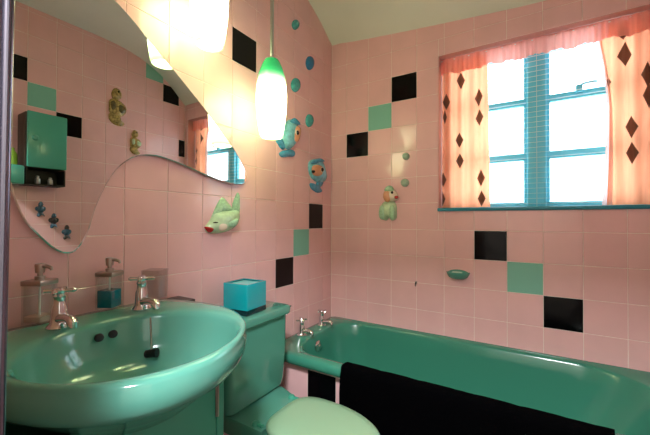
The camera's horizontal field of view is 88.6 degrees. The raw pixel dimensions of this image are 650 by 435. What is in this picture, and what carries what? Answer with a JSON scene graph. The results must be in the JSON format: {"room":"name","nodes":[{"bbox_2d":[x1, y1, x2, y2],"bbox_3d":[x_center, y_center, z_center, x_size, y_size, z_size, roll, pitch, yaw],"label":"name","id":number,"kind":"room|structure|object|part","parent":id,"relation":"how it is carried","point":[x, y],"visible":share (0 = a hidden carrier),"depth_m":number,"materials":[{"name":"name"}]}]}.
{"room":"bathroom","nodes":[
{"label":"bathroom","id":0,"kind":"room"},
{"bbox_2d":[7,0,331,434],"bbox_3d":[-0.506,-0.169,1.440,0.121,2.620,1.900,0,-1,32],"label":"wall","id":1,"kind":"structure","parent":0,"point":[152,214],"depth_m":1.44,"materials":[{"name":"pink tile"}]},
{"bbox_2d":[11,0,246,252],"bbox_3d":[-0.611,-0.389,1.139,0.006,0.987,0.944,0,-1,32],"label":"wall mirror","id":2,"kind":"object","parent":1,"relation":"attached to","point":[92,94],"visible":0.98,"depth_m":0.98,"materials":[{"name":"silver mirror"}]},
{"bbox_2d":[204,193,239,233],"bbox_3d":[-0.424,-0.023,1.420,0.040,0.182,0.195,0,-1,32],"label":"plaque","id":3,"kind":"object","parent":1,"relation":"attached to","point":[224,218],"visible":1,"depth_m":1.41,"materials":[{"name":"green ceramic"}]},
{"bbox_2d":[276,118,300,156],"bbox_3d":[-0.189,-0.435,1.800,0.044,0.230,0.203,0,-1,32],"label":"plaque","id":4,"kind":"object","parent":1,"relation":"attached to","point":[292,131],"visible":0.98,"depth_m":1.80,"materials":[{"name":"blue ceramic"}]},
{"bbox_2d":[291,78,300,91],"bbox_3d":[-0.158,-0.746,1.872,0.022,0.086,0.086,0,-1,32],"label":"plaque","id":5,"kind":"object","parent":1,"relation":"attached to","point":[295,83],"visible":1,"depth_m":1.85,"materials":[{"name":"teal ceramic"}]},
{"bbox_2d":[292,20,299,29],"bbox_3d":[-0.159,-1.086,1.872,0.022,0.066,0.064,0,-1,32],"label":"plaque","id":6,"kind":"object","parent":1,"relation":"attached to","point":[295,24],"visible":1,"depth_m":1.86,"materials":[{"name":"teal ceramic"}]},
{"bbox_2d":[305,114,313,126],"bbox_3d":[-0.086,-0.580,1.989,0.022,0.082,0.081,0,-1,32],"label":"plaque","id":7,"kind":"object","parent":1,"relation":"attached to","point":[309,120],"visible":1,"depth_m":1.97,"materials":[{"name":"teal ceramic"}]},
{"bbox_2d":[306,56,314,69],"bbox_3d":[-0.084,-0.927,1.994,0.022,0.093,0.085,0,-1,32],"label":"plaque","id":8,"kind":"object","parent":1,"relation":"attached to","point":[310,62],"visible":1,"depth_m":1.98,"materials":[{"name":"blue ceramic"}]},
{"bbox_2d":[308,158,326,192],"bbox_3d":[-0.029,-0.261,2.059,0.044,0.215,0.208,0,-1,32],"label":"plaque","id":9,"kind":"object","parent":1,"relation":"attached to","point":[316,167],"visible":1,"depth_m":2.03,"materials":[{"name":"blue ceramic"}]},
{"bbox_2d":[279,362,339,403],"bbox_3d":[0.419,0.918,1.260,1.640,0.449,0.014,0,-1,32],"label":"wall","id":10,"kind":"structure","parent":0,"point":[299,381],"depth_m":1.56,"materials":[{"name":"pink tile"}]},
{"bbox_2d":[308,0,544,44],"bbox_3d":[0.253,-1.288,0.998,1.840,0.505,1.920,0,-1,32],"label":"ceiling","id":11,"kind":"structure","parent":0,"point":[343,21],"depth_m":1.92,"materials":[{"name":"paint"}]},
{"bbox_2d":[190,0,228,52],"bbox_3d":[-0.412,-0.988,1.195,0.131,0.750,0.131,1,-1,-31],"label":"pendant lamp","id":12,"kind":"object","parent":11,"relation":"hanging from","point":[209,18],"visible":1,"depth_m":1.15,"materials":[{"name":"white glass"}]},
{"bbox_2d":[256,0,286,139],"bbox_3d":[-0.230,-0.853,1.448,0.131,1.014,0.131,1,-1,-31],"label":"pendant lamp","id":13,"kind":"object","parent":11,"relation":"hanging from","point":[271,92],"visible":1,"depth_m":1.40,"materials":[{"name":"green glass"}]},
{"bbox_3d":[-0.232,-0.514,1.444,0.131,0.336,0.131,0,-1,32],"label":"lamp shade","id":14,"kind":"part","parent":13,"relation":"part of","materials":[{"name":"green glass"}]},
{"bbox_3d":[-0.230,-1.015,1.450,0.017,0.647,0.017,0,-1,32],"label":"rod","id":15,"kind":"part","parent":13,"relation":"part of","materials":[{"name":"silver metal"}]},
{"bbox_2d":[331,0,649,371],"bbox_3d":[0.799,-0.160,1.881,1.880,2.620,0.221,0,-1,32],"label":"wall","id":16,"kind":"structure","parent":0,"point":[575,284],"depth_m":1.81,"materials":[{"name":"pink tile"}]},
{"bbox_2d":[379,186,398,220],"bbox_3d":[0.378,-0.086,1.984,0.128,0.208,0.044,0,-1,32],"label":"plaque","id":17,"kind":"object","parent":16,"relation":"attached to","point":[388,209],"visible":1,"depth_m":1.97,"materials":[{"name":"green ceramic"}]},
{"bbox_3d":[0.339,-0.032,2.000,0.038,0.088,0.014,0,-1,32],"label":"leg","id":18,"kind":"part","parent":17,"relation":"part of","materials":[{"name":"green ceramic"}]},
{"bbox_3d":[0.395,-0.030,1.965,0.036,0.084,0.014,0,-1,32],"label":"leg","id":19,"kind":"part","parent":17,"relation":"part of","materials":[{"name":"green ceramic"}]},
{"bbox_2d":[401,179,408,186],"bbox_3d":[0.464,-0.204,1.946,0.050,0.049,0.022,0,-1,32],"label":"plaque","id":20,"kind":"object","parent":16,"relation":"attached to","point":[404,182],"visible":1,"depth_m":1.94,"materials":[{"name":"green ceramic"}]},
{"bbox_2d":[402,153,409,159],"bbox_3d":[0.469,-0.358,1.944,0.043,0.044,0.022,0,-1,32],"label":"plaque","id":21,"kind":"object","parent":16,"relation":"attached to","point":[405,156],"visible":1,"depth_m":1.94,"materials":[{"name":"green ceramic"}]},
{"bbox_2d":[446,269,469,279],"bbox_3d":[0.702,0.306,1.771,0.120,0.052,0.060,0,-1,32],"label":"soap dish","id":22,"kind":"object","parent":16,"relation":"attached to","point":[456,274],"visible":1,"depth_m":1.76,"materials":[{"name":"teal ceramic"}]},
{"bbox_3d":[0.714,0.291,1.792,0.112,0.022,0.013,0,-1,32],"label":"plate","id":23,"kind":"part","parent":22,"relation":"part of","materials":[{"name":"teal ceramic"}]},
{"bbox_2d":[442,64,489,207],"bbox_3d":[0.780,-0.464,1.852,0.248,0.816,0.030,0,-1,32],"label":"curtain","id":24,"kind":"object","parent":16,"relation":"in","point":[465,101],"visible":0.97,"depth_m":1.85,"materials":[{"name":"pink fabric"}]},
{"bbox_2d":[437,204,649,210],"bbox_3d":[1.050,-0.044,1.671,0.914,0.018,0.152,0,-1,32],"label":"trim","id":25,"kind":"structure","parent":16,"relation":"attached to","point":[590,207],"depth_m":1.57,"materials":[{"name":"teal paint"}]},
{"bbox_2d":[441,10,649,75],"bbox_3d":[1.047,-0.851,1.666,0.908,0.096,0.020,0,-1,32],"label":"valance","id":26,"kind":"object","parent":16,"relation":"attached to","point":[628,25],"visible":1,"depth_m":1.63,"materials":[{"name":"pink fabric"}]},
{"bbox_2d":[457,41,648,207],"bbox_3d":[1.097,-0.469,1.746,0.906,0.862,0.075,0,-1,32],"label":"window","id":27,"kind":"structure","parent":16,"relation":"in","point":[538,191],"depth_m":1.71,"materials":[{"name":"teal paint"}]},
{"bbox_3d":[0.913,-0.468,1.869,0.378,0.776,0.035,0,-1,32],"label":"sash","id":28,"kind":"part","parent":27,"relation":"part of","materials":[{"name":"white glass"}]},
{"bbox_2d":[488,42,606,203],"bbox_3d":[1.076,-0.478,1.712,0.898,0.844,0.021,0,-1,32],"label":"blind","id":29,"kind":"object","parent":27,"relation":"attached to","point":[536,55],"visible":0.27,"depth_m":1.69,"materials":[{"name":"white plastic"}]},
{"bbox_3d":[1.082,-0.469,1.702,0.002,0.826,0.002,0,-1,32],"label":"ladder cord","id":30,"kind":"part","parent":29,"relation":"part of","materials":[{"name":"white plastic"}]},
{"bbox_3d":[1.298,-0.469,1.632,0.358,0.776,0.035,0,-1,32],"label":"sash","id":31,"kind":"part","parent":27,"relation":"part of","materials":[{"name":"white glass"}]},
{"bbox_3d":[1.267,-0.637,1.614,0.028,0.043,0.087,1,-1,-44],"label":"handle","id":32,"kind":"part","parent":27,"relation":"part of","materials":[{"name":"teal paint"}]},
{"bbox_2d":[598,29,649,204],"bbox_3d":[1.353,-0.466,1.499,0.203,0.816,0.036,0,-1,35],"label":"curtain","id":33,"kind":"object","parent":16,"relation":"in","point":[625,59],"visible":0.95,"depth_m":1.49,"materials":[{"name":"pink fabric"}]},
{"bbox_3d":[0.018,1.163,0.454,2.800,0.060,3.000,0,-1,32],"label":"floor","id":34,"kind":"structure","parent":0,"visible":0},
{"bbox_2d":[5,296,223,434],"bbox_3d":[-0.538,0.712,0.850,0.434,0.846,0.660,0,-1,32],"label":"vanity cabinet","id":35,"kind":"object","parent":34,"relation":"on","point":[205,415],"visible":0.26,"depth_m":0.83,"materials":[{"name":"teal paint"}]},
{"bbox_3d":[-0.353,0.728,0.770,0.020,0.663,0.232,0,-1,32],"label":"door","id":36,"kind":"part","parent":35,"relation":"part of","materials":[{"name":"teal paint"}]},
{"bbox_2d":[165,296,194,300],"bbox_3d":[-0.680,0.301,0.942,0.097,0.024,0.660,0,-1,32],"label":"countertop","id":37,"kind":"structure","parent":35,"relation":"on","point":[176,297],"depth_m":1.20,"materials":[{"name":"pink tile"}]},
{"bbox_2d":[5,275,246,434],"bbox_3d":[-0.462,0.304,0.809,0.606,0.262,0.587,0,-1,32],"label":"basin","id":38,"kind":"object","parent":37,"relation":"in","point":[130,368],"visible":0.99,"depth_m":0.77,"materials":[{"name":"teal ceramic"}]},
{"bbox_2d":[20,263,57,322],"bbox_3d":[-0.733,0.195,0.861,0.062,0.153,0.054,0,-1,4],"label":"soap dispenser","id":39,"kind":"object","parent":38,"relation":"on","point":[39,280],"visible":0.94,"depth_m":0.85,"materials":[{"name":"clear glass"}]},
{"bbox_2d":[41,286,78,330],"bbox_3d":[-0.635,0.223,0.812,0.115,0.101,0.058,0,-1,32],"label":"tap","id":40,"kind":"object","parent":38,"relation":"on","point":[60,319],"depth_m":0.81,"materials":[{"name":"silver metal"}]},
{"bbox_2d":[95,257,123,307],"bbox_3d":[-0.645,0.197,1.004,0.062,0.153,0.054,0,-1,4],"label":"soap dispenser","id":41,"kind":"object","parent":38,"relation":"on","point":[109,297],"visible":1,"depth_m":0.99,"materials":[{"name":"clear glass"}]},
{"bbox_2d":[128,275,159,310],"bbox_3d":[-0.527,0.225,0.988,0.115,0.101,0.058,0,-1,32],"label":"tap","id":42,"kind":"object","parent":38,"relation":"on","point":[143,302],"depth_m":0.99,"materials":[{"name":"silver metal"}]},
{"bbox_3d":[-0.491,0.325,0.940,0.005,0.078,0.064,1,-1,-31],"label":"plug chain","id":43,"kind":"part","parent":38,"relation":"part of","materials":[{"name":"silver metal"}]},
{"bbox_2d":[224,301,379,434],"bbox_3d":[-0.116,0.764,1.272,0.708,0.753,0.403,0,-1,32],"label":"toilet","id":44,"kind":"object","parent":34,"relation":"on","point":[255,403],"visible":0.77,"depth_m":1.27,"materials":[{"name":"teal ceramic"}]},
{"bbox_2d":[223,278,265,316],"bbox_3d":[-0.331,0.326,1.379,0.124,0.123,0.124,0,-1,27],"label":"cube","id":45,"kind":"object","parent":44,"relation":"on","point":[245,296],"visible":0.91,"depth_m":1.33,"materials":[{"name":"teal plastic"}]},
{"bbox_2d":[224,386,292,434],"bbox_3d":[-0.266,0.776,1.344,0.285,0.070,0.292,0,-1,32],"label":"base","id":46,"kind":"object","parent":44,"relation":"attached to","point":[254,418],"depth_m":1.25,"materials":[{"name":"teal ceramic"}]},
{"bbox_3d":[-0.332,0.407,1.392,0.215,0.038,0.374,0,-1,32],"label":"cistern lid","id":47,"kind":"part","parent":44,"relation":"part of","materials":[{"name":"teal ceramic"}]},
{"bbox_3d":[0.002,0.732,1.171,0.400,0.022,0.288,0,-1,32],"label":"seat lid","id":48,"kind":"part","parent":44,"relation":"part of","materials":[{"name":"green plastic"}]},
{"bbox_2d":[284,309,649,434],"bbox_3d":[0.565,0.775,1.497,1.634,0.445,0.652,0,-1,32],"label":"bathtub","id":49,"kind":"object","parent":34,"relation":"on","point":[617,398],"visible":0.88,"depth_m":1.62,"materials":[{"name":"teal ceramic"}]},
{"bbox_2d":[296,317,313,336],"bbox_3d":[-0.107,0.600,1.816,0.107,0.093,0.057,0,-1,32],"label":"tap","id":50,"kind":"object","parent":49,"relation":"on","point":[303,332],"depth_m":1.81,"materials":[{"name":"silver metal"}]},
{"bbox_2d":[318,309,332,325],"bbox_3d":[0.000,0.602,1.993,0.111,0.093,0.065,0,-1,32],"label":"tap","id":51,"kind":"object","parent":49,"relation":"on","point":[322,322],"depth_m":1.99,"materials":[{"name":"silver metal"}]},
{"bbox_2d":[339,362,614,434],"bbox_3d":[0.465,0.828,1.205,0.907,0.391,0.080,0,-1,32],"label":"bath mat","id":52,"kind":"object","parent":49,"relation":"on","point":[395,404],"visible":0.97,"depth_m":1.21,"materials":[{"name":"black fabric"}]},
{"bbox_3d":[-0.229,-0.181,0.212,1.880,2.620,0.100,0,-1,32],"label":"wall","id":53,"kind":"structure","parent":0,"visible":0},
{"bbox_2d":[0,0,14,434],"bbox_3d":[0.014,0.093,0.061,0.850,2.070,0.114,0,-1,32],"label":"trim","id":54,"kind":"structure","parent":53,"relation":"attached to","point":[7,7],"depth_m":0.31,"materials":[{"name":"silver metal"}]}
]}

